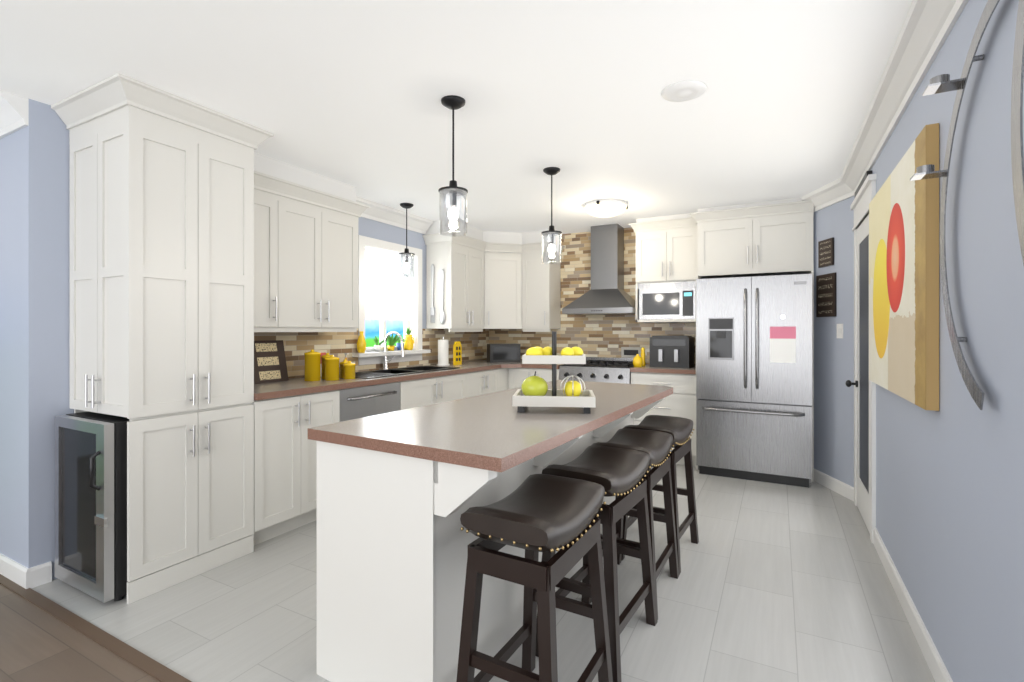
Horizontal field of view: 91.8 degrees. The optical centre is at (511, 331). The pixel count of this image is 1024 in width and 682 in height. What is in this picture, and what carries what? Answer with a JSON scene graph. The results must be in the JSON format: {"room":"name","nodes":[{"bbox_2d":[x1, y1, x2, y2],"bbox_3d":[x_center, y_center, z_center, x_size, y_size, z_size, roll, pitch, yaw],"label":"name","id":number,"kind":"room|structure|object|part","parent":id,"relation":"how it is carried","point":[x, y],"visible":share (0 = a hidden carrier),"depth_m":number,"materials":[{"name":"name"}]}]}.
{"room":"kitchen","nodes":[
{"label":"kitchen","id":0,"kind":"room"},
{"bbox_2d":[0,131,16,561],"bbox_3d":[-3.768,0.060,3.257,2.860,2.440,0.100,0,0,28],"label":"wall","id":1,"kind":"structure","parent":0,"point":[8,345],"depth_m":2.59,"materials":[{"name":"blue paint"}]},
{"bbox_2d":[0,553,38,588],"bbox_3d":[-3.722,1.230,3.179,3.014,0.100,0.034,0,0,28],"label":"baseboard","id":2,"kind":"structure","parent":1,"relation":"attached to","point":[22,575],"depth_m":2.50,"materials":[{"name":"white wood"}]},
{"bbox_2d":[0,584,159,681],"bbox_3d":[-2.923,1.305,0.654,6.810,0.050,3.590,0,0,28],"label":"floor","id":3,"kind":"structure","parent":0,"point":[37,644],"depth_m":1.97,"materials":[{"name":"laminate"}]},
{"bbox_2d":[0,574,191,681],"bbox_3d":[-2.063,1.302,2.258,6.810,0.056,0.050,0,0,28],"label":"trim strip","id":4,"kind":"object","parent":3,"relation":"attached to","point":[158,671],"visible":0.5,"depth_m":2.08,"materials":[{"name":"brown wood"}]},
{"bbox_2d":[17,99,486,579],"bbox_3d":[-1.392,0.060,4.514,0.140,2.440,4.560,0,0,28],"label":"wall","id":5,"kind":"structure","parent":0,"point":[42,269],"depth_m":2.52,"materials":[{"name":"blue paint"}]},
{"bbox_2d":[254,171,369,331],"bbox_3d":[-1.589,-0.502,3.582,0.387,1.015,1.148,0,0,28],"label":"upper cabinet","id":6,"kind":"object","parent":5,"relation":"attached to","point":[305,259],"visible":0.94,"depth_m":3.52,"materials":[{"name":"white paint"}]},
{"bbox_2d":[254,328,488,378],"bbox_3d":[-1.165,0.166,4.779,0.007,0.387,3.658,0,0,28],"label":"backsplash","id":7,"kind":"structure","parent":5,"relation":"attached to","point":[297,345],"depth_m":4.33,"materials":[{"name":"tile"}]},
{"bbox_2d":[310,350,326,355],"bbox_3d":[-1.541,0.257,3.981,0.048,0.209,0.160,0,0,28],"label":"electrical outlet","id":8,"kind":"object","parent":7,"relation":"attached to","point":[323,352],"depth_m":4.01,"materials":[{"name":"beige plastic"}]},
{"bbox_2d":[358,235,421,364],"bbox_3d":[-1.215,-0.278,4.827,0.156,1.155,0.890,0,0,28],"label":"window","id":9,"kind":"structure","parent":5,"relation":"in","point":[363,241],"depth_m":4.84,"materials":[{"name":"white wood"}]},
{"bbox_2d":[365,249,411,320],"bbox_3d":[-1.200,-0.432,4.819,0.030,0.647,0.724,0,0,28],"label":"roller shade","id":10,"kind":"object","parent":9,"relation":"attached to","point":[388,293],"visible":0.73,"depth_m":4.79,"materials":[{"name":"white fabric"}]},
{"bbox_2d":[352,349,430,356],"bbox_3d":[-1.181,0.207,4.786,0.215,0.035,1.000,0,0,28],"label":"window sill","id":11,"kind":"structure","parent":5,"relation":"attached to","point":[372,354],"depth_m":4.63,"materials":[{"name":"white wood"}]},
{"bbox_2d":[357,331,365,352],"bbox_3d":[-1.326,0.094,4.370,0.072,0.190,0.090,0,0,28],"label":"vase","id":12,"kind":"object","parent":11,"relation":"on","point":[361,344],"visible":1,"depth_m":4.34,"materials":[{"name":"yellow ceramic"}]},
{"bbox_2d":[374,331,405,351],"bbox_3d":[-1.139,0.085,4.804,0.189,0.209,0.442,0,0,28],"label":"plants","id":13,"kind":"object","parent":11,"relation":"on","point":[391,340],"visible":0.96,"depth_m":4.80,"materials":[{"name":"green plant"}]},
{"bbox_2d":[403,327,413,349],"bbox_3d":[-1.046,0.067,5.065,0.104,0.244,0.143,0,0,28],"label":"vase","id":14,"kind":"object","parent":11,"relation":"on","point":[408,342],"visible":0.98,"depth_m":5.01,"materials":[{"name":"yellow ceramic"}]},
{"bbox_2d":[426,240,485,331],"bbox_3d":[-0.579,-0.472,5.478,0.364,0.884,0.708,0,0,28],"label":"upper cabinet","id":15,"kind":"object","parent":5,"relation":"attached to","point":[463,265],"depth_m":5.24,"materials":[{"name":"white paint"}]},
{"bbox_2d":[430,264,434,322],"bbox_3d":[-0.832,-0.400,5.198,0.050,0.619,0.012,0,0,28],"label":"art","id":16,"kind":"object","parent":15,"relation":"attached to","point":[432,310],"depth_m":5.19,"materials":[{"name":"silver metal"}]},
{"bbox_2d":[440,269,444,323],"bbox_3d":[-0.722,-0.361,5.139,0.072,0.577,0.019,0,0,28],"label":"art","id":17,"kind":"object","parent":15,"relation":"attached to","point":[442,314],"depth_m":5.13,"materials":[{"name":"silver metal"}]},
{"bbox_2d":[0,0,967,233],"bbox_3d":[-1.976,-1.091,2.421,6.810,0.133,7.600,0,0,28],"label":"crown molding","id":18,"kind":"structure","parent":5,"relation":"attached to","point":[926,28],"depth_m":2.42,"materials":[{"name":"white wood"}]},
{"bbox_2d":[466,240,533,331],"bbox_3d":[-0.154,-0.520,5.915,0.700,0.980,0.699,0,0,28],"label":"upper cabinet","id":19,"kind":"object","parent":5,"relation":"attached to","point":[495,286],"depth_m":5.75,"materials":[{"name":"white paint"}]},
{"bbox_2d":[0,0,912,233],"bbox_3d":[-1.857,-1.210,2.641,7.010,0.100,8.300,0,0,28],"label":"ceiling","id":20,"kind":"structure","parent":0,"point":[352,92],"depth_m":2.32,"materials":[{"name":"white paint"}]},
{"bbox_2d":[398,203,414,278],"bbox_3d":[-0.962,-0.825,4.533,0.148,0.669,0.146,0,0,28],"label":"pendant light","id":21,"kind":"object","parent":20,"relation":"hanging from","point":[407,255],"visible":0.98,"depth_m":4.51,"materials":[{"name":"clear glass"}]},
{"bbox_2d":[438,95,467,236],"bbox_3d":[-0.296,-0.825,2.496,0.148,0.669,0.146,0,0,28],"label":"pendant light","id":22,"kind":"object","parent":20,"relation":"hanging from","point":[453,191],"visible":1,"depth_m":2.48,"materials":[{"name":"clear glass"}]},
{"bbox_2d":[541,167,561,263],"bbox_3d":[0.285,-0.825,3.558,0.148,0.669,0.146,0,0,28],"label":"pendant light","id":23,"kind":"object","parent":20,"relation":"hanging from","point":[551,232],"visible":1,"depth_m":3.53,"materials":[{"name":"clear glass"}]},
{"bbox_2d":[584,199,627,217],"bbox_3d":[0.852,-1.105,4.530,0.388,0.109,0.398,0,0,28],"label":"dome ceiling light","id":24,"kind":"object","parent":20,"relation":"attached to","point":[603,208],"visible":1,"depth_m":4.41,"materials":[{"name":"white glass"}]},
{"bbox_2d":[661,80,706,101],"bbox_3d":[0.829,-1.149,2.392,0.210,0.019,0.210,0,0,28],"label":"ceiling vent","id":25,"kind":"object","parent":20,"relation":"in","point":[685,90],"visible":1,"depth_m":2.36,"materials":[{"name":"white plastic"}]},
{"bbox_2d":[31,464,934,681],"bbox_3d":[0.325,1.305,3.536,3.810,0.050,4.460,0,0,28],"label":"floor","id":26,"kind":"structure","parent":0,"point":[774,582],"depth_m":2.28,"materials":[{"name":"white tile"}]},
{"bbox_2d":[55,412,128,602],"bbox_3d":[-1.964,0.854,2.634,0.540,0.852,0.614,0,0,28],"label":"wine cooler","id":27,"kind":"object","parent":26,"relation":"on","point":[90,503],"visible":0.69,"depth_m":2.36,"materials":[{"name":"black metal"}]},
{"bbox_2d":[51,73,273,603],"bbox_3d":[-1.880,0.061,2.727,0.682,2.438,0.780,0,0,28],"label":"pantry","id":28,"kind":"object","parent":26,"relation":"on","point":[161,270],"visible":1,"depth_m":2.52,"materials":[{"name":"white paint"}]},
{"bbox_2d":[252,390,339,544],"bbox_3d":[-1.612,0.841,3.306,0.607,0.880,0.638,0,0,28],"label":"base cabinet","id":29,"kind":"object","parent":26,"relation":"on","point":[285,474],"depth_m":3.09,"materials":[{"name":"white paint"}]},
{"bbox_2d":[254,360,695,399],"bbox_3d":[-0.012,0.380,4.165,2.617,0.040,3.665,0,0,28],"label":"countertop","id":30,"kind":"structure","parent":29,"relation":"on","point":[289,387],"depth_m":3.80,"materials":[{"name":"stone"}]},
{"bbox_2d":[254,340,288,383],"bbox_3d":[-1.741,0.213,3.521,0.078,0.297,0.300,0,0,28],"label":"board","id":31,"kind":"object","parent":30,"relation":"on","point":[270,365],"visible":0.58,"depth_m":3.53,"materials":[{"name":"black wood"}]},
{"bbox_2d":[304,350,355,380],"bbox_3d":[-1.344,0.246,3.708,0.240,0.226,0.376,0,0,28],"label":"canister","id":32,"kind":"object","parent":30,"relation":"on","point":[318,367],"visible":1,"depth_m":3.62,"materials":[{"name":"yellow ceramic"}]},
{"bbox_2d":[382,331,404,369],"bbox_3d":[-1.077,0.179,4.614,0.257,0.359,0.133,0,0,28],"label":"faucet","id":33,"kind":"object","parent":30,"relation":"on","point":[385,362],"visible":0.96,"depth_m":4.61,"materials":[{"name":"silver metal"}]},
{"bbox_2d":[339,366,459,378],"bbox_3d":[-0.999,0.454,4.412,0.444,0.208,1.232,0,0,28],"label":"sink","id":34,"kind":"object","parent":30,"relation":"in","point":[388,372],"visible":0.35,"depth_m":4.46,"materials":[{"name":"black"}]},
{"bbox_2d":[437,337,449,365],"bbox_3d":[-0.727,0.209,5.246,0.140,0.300,0.140,0,0,28],"label":"paper towel","id":35,"kind":"object","parent":30,"relation":"on","point":[443,352],"visible":1,"depth_m":5.20,"materials":[{"name":"white paper"}]},
{"bbox_2d":[453,341,461,364],"bbox_3d":[-0.587,0.234,5.335,0.024,0.250,0.130,0,0,28],"label":"house","id":36,"kind":"object","parent":30,"relation":"on","point":[457,353],"visible":1,"depth_m":5.32,"materials":[{"name":"yellow ceramic"}]},
{"bbox_2d":[487,344,520,361],"bbox_3d":[-0.101,0.254,5.882,0.360,0.210,0.243,0,0,-12],"label":"bread box","id":37,"kind":"object","parent":30,"relation":"on","point":[503,352],"visible":1,"depth_m":5.77,"materials":[{"name":"black plastic"}]},
{"bbox_2d":[633,354,642,366],"bbox_3d":[1.271,0.294,5.015,0.100,0.130,0.097,0,0,28],"label":"jar","id":38,"kind":"object","parent":30,"relation":"on","point":[637,360],"visible":1,"depth_m":4.98,"materials":[{"name":"yellow ceramic"}]},
{"bbox_2d":[641,347,645,365],"bbox_3d":[1.354,0.261,5.129,0.054,0.195,0.053,0,0,28],"label":"pepper mill","id":39,"kind":"object","parent":30,"relation":"on","point":[643,355],"visible":0.85,"depth_m":5.11,"materials":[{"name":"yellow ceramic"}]},
{"bbox_2d":[650,335,693,367],"bbox_3d":[1.630,0.201,5.061,0.380,0.315,0.380,0,0,28],"label":"air fryer","id":40,"kind":"object","parent":30,"relation":"on","point":[672,351],"visible":1,"depth_m":4.93,"materials":[{"name":"black plastic"}]},
{"bbox_2d":[340,382,399,421],"bbox_3d":[-1.272,0.843,3.842,0.606,0.875,0.620,0,0,28],"label":"dishwasher","id":41,"kind":"object","parent":26,"relation":"on","point":[363,401],"visible":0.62,"depth_m":3.69,"materials":[{"name":"silver metal"}]},
{"bbox_2d":[400,388,467,409],"bbox_3d":[-0.940,0.930,4.560,0.607,0.700,0.949,0,0,28],"label":"base cabinet","id":42,"kind":"object","parent":26,"relation":"on","point":[409,397],"depth_m":4.31,"materials":[{"name":"white paint"}]},
{"bbox_2d":[412,368,499,396],"bbox_3d":[-0.576,0.841,5.239,0.607,0.880,0.709,0,0,28],"label":"base cabinet","id":43,"kind":"object","parent":26,"relation":"on","point":[485,381],"depth_m":4.91,"materials":[{"name":"white paint"}]},
{"bbox_2d":[317,398,664,681],"bbox_3d":[0.133,0.841,2.564,0.877,0.879,2.130,0,0,28],"label":"kitchen island","id":44,"kind":"object","parent":26,"relation":"on","point":[394,540],"visible":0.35,"depth_m":1.70,"materials":[{"name":"white paint"}]},
{"bbox_2d":[308,380,672,471],"bbox_3d":[0.156,0.380,2.548,0.947,0.040,2.188,0,0,28],"label":"island countertop","id":45,"kind":"structure","parent":44,"relation":"on","point":[496,431],"depth_m":1.88,"materials":[{"name":"stone"}]},
{"bbox_2d":[513,331,595,413],"bbox_3d":[0.195,0.179,2.290,0.360,0.360,0.260,0,0,6],"label":"tiered tray","id":46,"kind":"object","parent":45,"relation":"on","point":[534,391],"visible":1,"depth_m":2.22,"materials":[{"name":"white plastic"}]},
{"bbox_2d":[500,368,507,390],"bbox_3d":[-0.372,0.841,5.618,0.607,0.880,0.270,0,0,28],"label":"base cabinet","id":47,"kind":"object","parent":26,"relation":"on","point":[503,371],"depth_m":5.50,"materials":[{"name":"white paint"}]},
{"bbox_2d":[508,368,558,388],"bbox_3d":[0.368,0.841,5.695,0.627,0.880,0.607,0,0,28],"label":"base cabinet","id":48,"kind":"object","parent":26,"relation":"on","point":[516,376],"depth_m":5.49,"materials":[{"name":"white paint"}]},
{"bbox_2d":[456,474,612,681],"bbox_3d":[0.085,0.902,1.609,0.361,0.756,0.497,0,0,28],"label":"stool","id":49,"kind":"object","parent":26,"relation":"on","point":[533,515],"visible":1,"depth_m":1.49,"materials":[{"name":"black leather"}]},
{"bbox_2d":[559,357,633,383],"bbox_3d":[0.959,0.777,5.322,0.754,0.965,0.690,0,0,28],"label":"stove","id":50,"kind":"object","parent":26,"relation":"on","point":[606,369],"visible":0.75,"depth_m":5.11,"materials":[{"name":"silver metal"}]},
{"bbox_2d":[536,445,657,681],"bbox_3d":[0.363,0.902,2.073,0.348,0.756,0.488,0,0,33],"label":"stool","id":51,"kind":"object","parent":26,"relation":"on","point":[615,471],"visible":0.77,"depth_m":1.96,"materials":[{"name":"black leather"}]},
{"bbox_2d":[591,428,678,619],"bbox_3d":[0.603,0.902,2.474,0.364,0.756,0.499,0,0,28],"label":"stool","id":52,"kind":"object","parent":26,"relation":"on","point":[656,446],"visible":0.56,"depth_m":2.51,"materials":[{"name":"black leather"}]},
{"bbox_2d":[622,415,698,574],"bbox_3d":[0.861,0.902,2.904,0.348,0.756,0.488,0,0,32],"label":"stool","id":53,"kind":"object","parent":26,"relation":"on","point":[679,429],"visible":0.6,"depth_m":2.89,"materials":[{"name":"black leather"}]},
{"bbox_2d":[631,372,695,465],"bbox_3d":[1.592,0.841,5.039,0.617,0.880,0.607,0,0,28],"label":"base cabinet","id":54,"kind":"object","parent":26,"relation":"on","point":[680,401],"depth_m":4.72,"materials":[{"name":"white paint"}]},
{"bbox_2d":[696,270,813,487],"bbox_3d":[2.213,0.381,4.553,0.938,1.799,0.876,0,0,28],"label":"fridge","id":55,"kind":"object","parent":26,"relation":"on","point":[754,378],"depth_m":4.22,"materials":[{"name":"silver metal"}]},
{"bbox_3d":[2.265,0.381,4.650,0.938,1.799,0.657,0,0,28],"label":"fridge panel","id":56,"kind":"part","parent":55,"relation":"part of","materials":[{"name":"silver metal"}]},
{"bbox_2d":[254,153,801,251],"bbox_3d":[0.401,-1.085,3.943,3.555,0.148,3.665,0,0,28],"label":"crown molding","id":57,"kind":"structure","parent":0,"point":[279,169],"depth_m":3.97,"materials":[{"name":"white wood"}]},
{"bbox_2d":[504,227,695,322],"bbox_3d":[1.384,0.060,5.555,4.050,2.440,0.100,0,0,28],"label":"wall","id":58,"kind":"structure","parent":0,"point":[658,288],"depth_m":5.28,"materials":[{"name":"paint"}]},
{"bbox_2d":[526,248,559,331],"bbox_3d":[0.310,-0.472,5.857,0.408,0.884,0.363,0,0,28],"label":"upper cabinet","id":59,"kind":"object","parent":58,"relation":"attached to","point":[542,280],"depth_m":5.72,"materials":[{"name":"white paint"}]},
{"bbox_2d":[489,227,695,365],"bbox_3d":[0.855,-0.399,5.776,2.609,1.516,0.007,0,0,28],"label":"backsplash","id":60,"kind":"structure","parent":58,"relation":"attached to","point":[600,335],"depth_m":5.75,"materials":[{"name":"tile"}]},
{"bbox_2d":[621,347,640,357],"bbox_3d":[1.318,0.233,5.484,0.220,0.121,0.023,0,0,28],"label":"outlet","id":61,"kind":"object","parent":60,"relation":"attached to","point":[629,352],"visible":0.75,"depth_m":5.48,"materials":[{"name":"white plastic"}]},
{"bbox_2d":[562,224,634,314],"bbox_3d":[0.997,-0.671,5.409,0.765,0.971,0.501,0,0,28],"label":"range hood","id":62,"kind":"object","parent":58,"relation":"attached to","point":[606,294],"visible":0.94,"depth_m":5.37,"materials":[{"name":"silver metal"}]},
{"bbox_2d":[629,217,697,322],"bbox_3d":[1.598,-0.598,5.114,0.673,1.005,0.454,0,0,28],"label":"upper cabinet","id":63,"kind":"object","parent":58,"relation":"attached to","point":[666,250],"depth_m":4.95,"materials":[{"name":"white paint"}]},
{"bbox_3d":[1.544,-0.460,4.956,0.576,0.056,0.010,0,0,28],"label":"microwave frame","id":64,"kind":"part","parent":63,"relation":"part of","materials":[{"name":"white wood"}]},
{"bbox_2d":[639,287,695,319],"bbox_3d":[1.628,-0.276,5.112,0.548,0.308,0.371,0,0,28],"label":"microwave","id":65,"kind":"object","parent":63,"relation":"in","point":[671,303],"visible":0.85,"depth_m":4.95,"materials":[{"name":"silver metal"}]},
{"bbox_2d":[690,200,813,278],"bbox_3d":[2.251,-0.815,4.686,0.998,0.590,0.607,0,0,28],"label":"upper cabinet","id":66,"kind":"object","parent":58,"relation":"attached to","point":[768,240],"visible":0.98,"depth_m":4.44,"materials":[{"name":"white paint"}]},
{"bbox_2d":[813,196,854,486],"bbox_3d":[2.711,0.060,4.220,0.250,2.440,1.000,0,0,28],"label":"wall","id":67,"kind":"structure","parent":0,"point":[833,410],"depth_m":3.96,"materials":[{"name":"blue paint"}]},
{"bbox_2d":[818,237,833,267],"bbox_3d":[2.586,-0.645,4.084,0.015,0.220,0.190,0,0,2],"label":"wall sign","id":68,"kind":"object","parent":67,"relation":"attached to","point":[825,252],"visible":0.9,"depth_m":4.07,"materials":[{"name":"black wood"}]},
{"bbox_2d":[816,272,835,316],"bbox_3d":[2.586,-0.295,4.084,0.015,0.350,0.250,0,0,2],"label":"wall sign","id":69,"kind":"object","parent":67,"relation":"attached to","point":[825,295],"visible":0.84,"depth_m":4.07,"materials":[{"name":"black wood"}]},
{"bbox_2d":[814,469,853,500],"bbox_3d":[2.586,1.230,4.000,0.262,0.100,0.506,0,0,28],"label":"baseboard","id":70,"kind":"structure","parent":67,"relation":"attached to","point":[837,486],"depth_m":3.97,"materials":[{"name":"white wood"}]},
{"bbox_2d":[837,324,842,337],"bbox_3d":[2.584,-0.003,3.912,0.010,0.115,0.075,0,0,2],"label":"switch plate","id":71,"kind":"object","parent":67,"relation":"attached to","point":[839,330],"visible":1,"depth_m":3.90,"materials":[{"name":"white plastic"}]},
{"bbox_2d":[871,0,1023,681],"bbox_3d":[1.211,0.060,1.053,0.100,2.440,8.200,0,0,28],"label":"wall","id":72,"kind":"structure","parent":0,"point":[950,500],"depth_m":1.52,"materials":[{"name":"blue paint"}]},
{"bbox_2d":[845,214,869,532],"bbox_3d":[2.343,0.263,3.362,0.084,2.019,0.656,0,0,28],"label":"closet door","id":73,"kind":"structure","parent":72,"relation":"in","point":[862,383],"depth_m":3.37,"materials":[{"name":"white wood"}]},
{"bbox_2d":[850,174,876,542],"bbox_3d":[2.364,0.168,3.351,0.040,2.225,0.844,0,0,28],"label":"door frame","id":74,"kind":"structure","parent":72,"relation":"attached to","point":[864,197],"depth_m":3.19,"materials":[{"name":"white wood"}]},
{"bbox_2d":[855,170,871,196],"bbox_3d":[2.368,-0.978,3.349,0.028,0.055,0.560,0,0,28],"label":"wall sign","id":75,"kind":"object","parent":72,"relation":"attached to","point":[862,181],"visible":0.36,"depth_m":3.26,"materials":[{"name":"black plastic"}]},
{"bbox_2d":[869,123,938,410],"bbox_3d":[1.845,-0.235,2.386,0.039,1.050,1.290,0,0,28],"label":"canvas painting","id":76,"kind":"object","parent":72,"relation":"attached to","point":[903,286],"visible":1,"depth_m":2.08,"materials":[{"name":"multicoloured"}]},
{"bbox_2d":[873,527,952,681],"bbox_3d":[0.704,1.230,0.226,0.014,0.100,6.265,0,0,28],"label":"baseboard","id":77,"kind":"structure","parent":72,"relation":"attached to","point":[935,663],"depth_m":2.12,"materials":[{"name":"white wood"}]},
{"bbox_2d":[910,74,957,364],"bbox_3d":[1.307,-0.333,1.466,0.118,1.096,0.544,0,0,28],"label":"metal wall art","id":78,"kind":"object","parent":72,"relation":"attached to","point":[942,83],"depth_m":1.61,"materials":[{"name":"silver metal"}]},
{"bbox_2d":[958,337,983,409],"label":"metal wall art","id":79,"kind":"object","parent":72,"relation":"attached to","point":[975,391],"depth_m":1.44,"materials":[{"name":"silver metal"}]},
{"bbox_2d":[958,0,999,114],"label":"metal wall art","id":80,"kind":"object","parent":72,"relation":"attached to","point":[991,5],"depth_m":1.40,"materials":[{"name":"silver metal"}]},
{"bbox_2d":[1011,0,1023,264],"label":"metal wall art","id":81,"kind":"object","parent":72,"relation":"attached to","point":[1017,157],"depth_m":1.10,"materials":[{"name":"silver metal"}]},
{"label":"outside","id":82,"kind":"structure","parent":0,"visible":0},
{"bbox_2d":[365,318,402,346],"bbox_3d":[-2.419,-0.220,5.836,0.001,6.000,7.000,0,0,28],"label":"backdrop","id":83,"kind":"structure","parent":82,"point":[372,329],"depth_m":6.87,"materials":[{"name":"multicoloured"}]}
]}

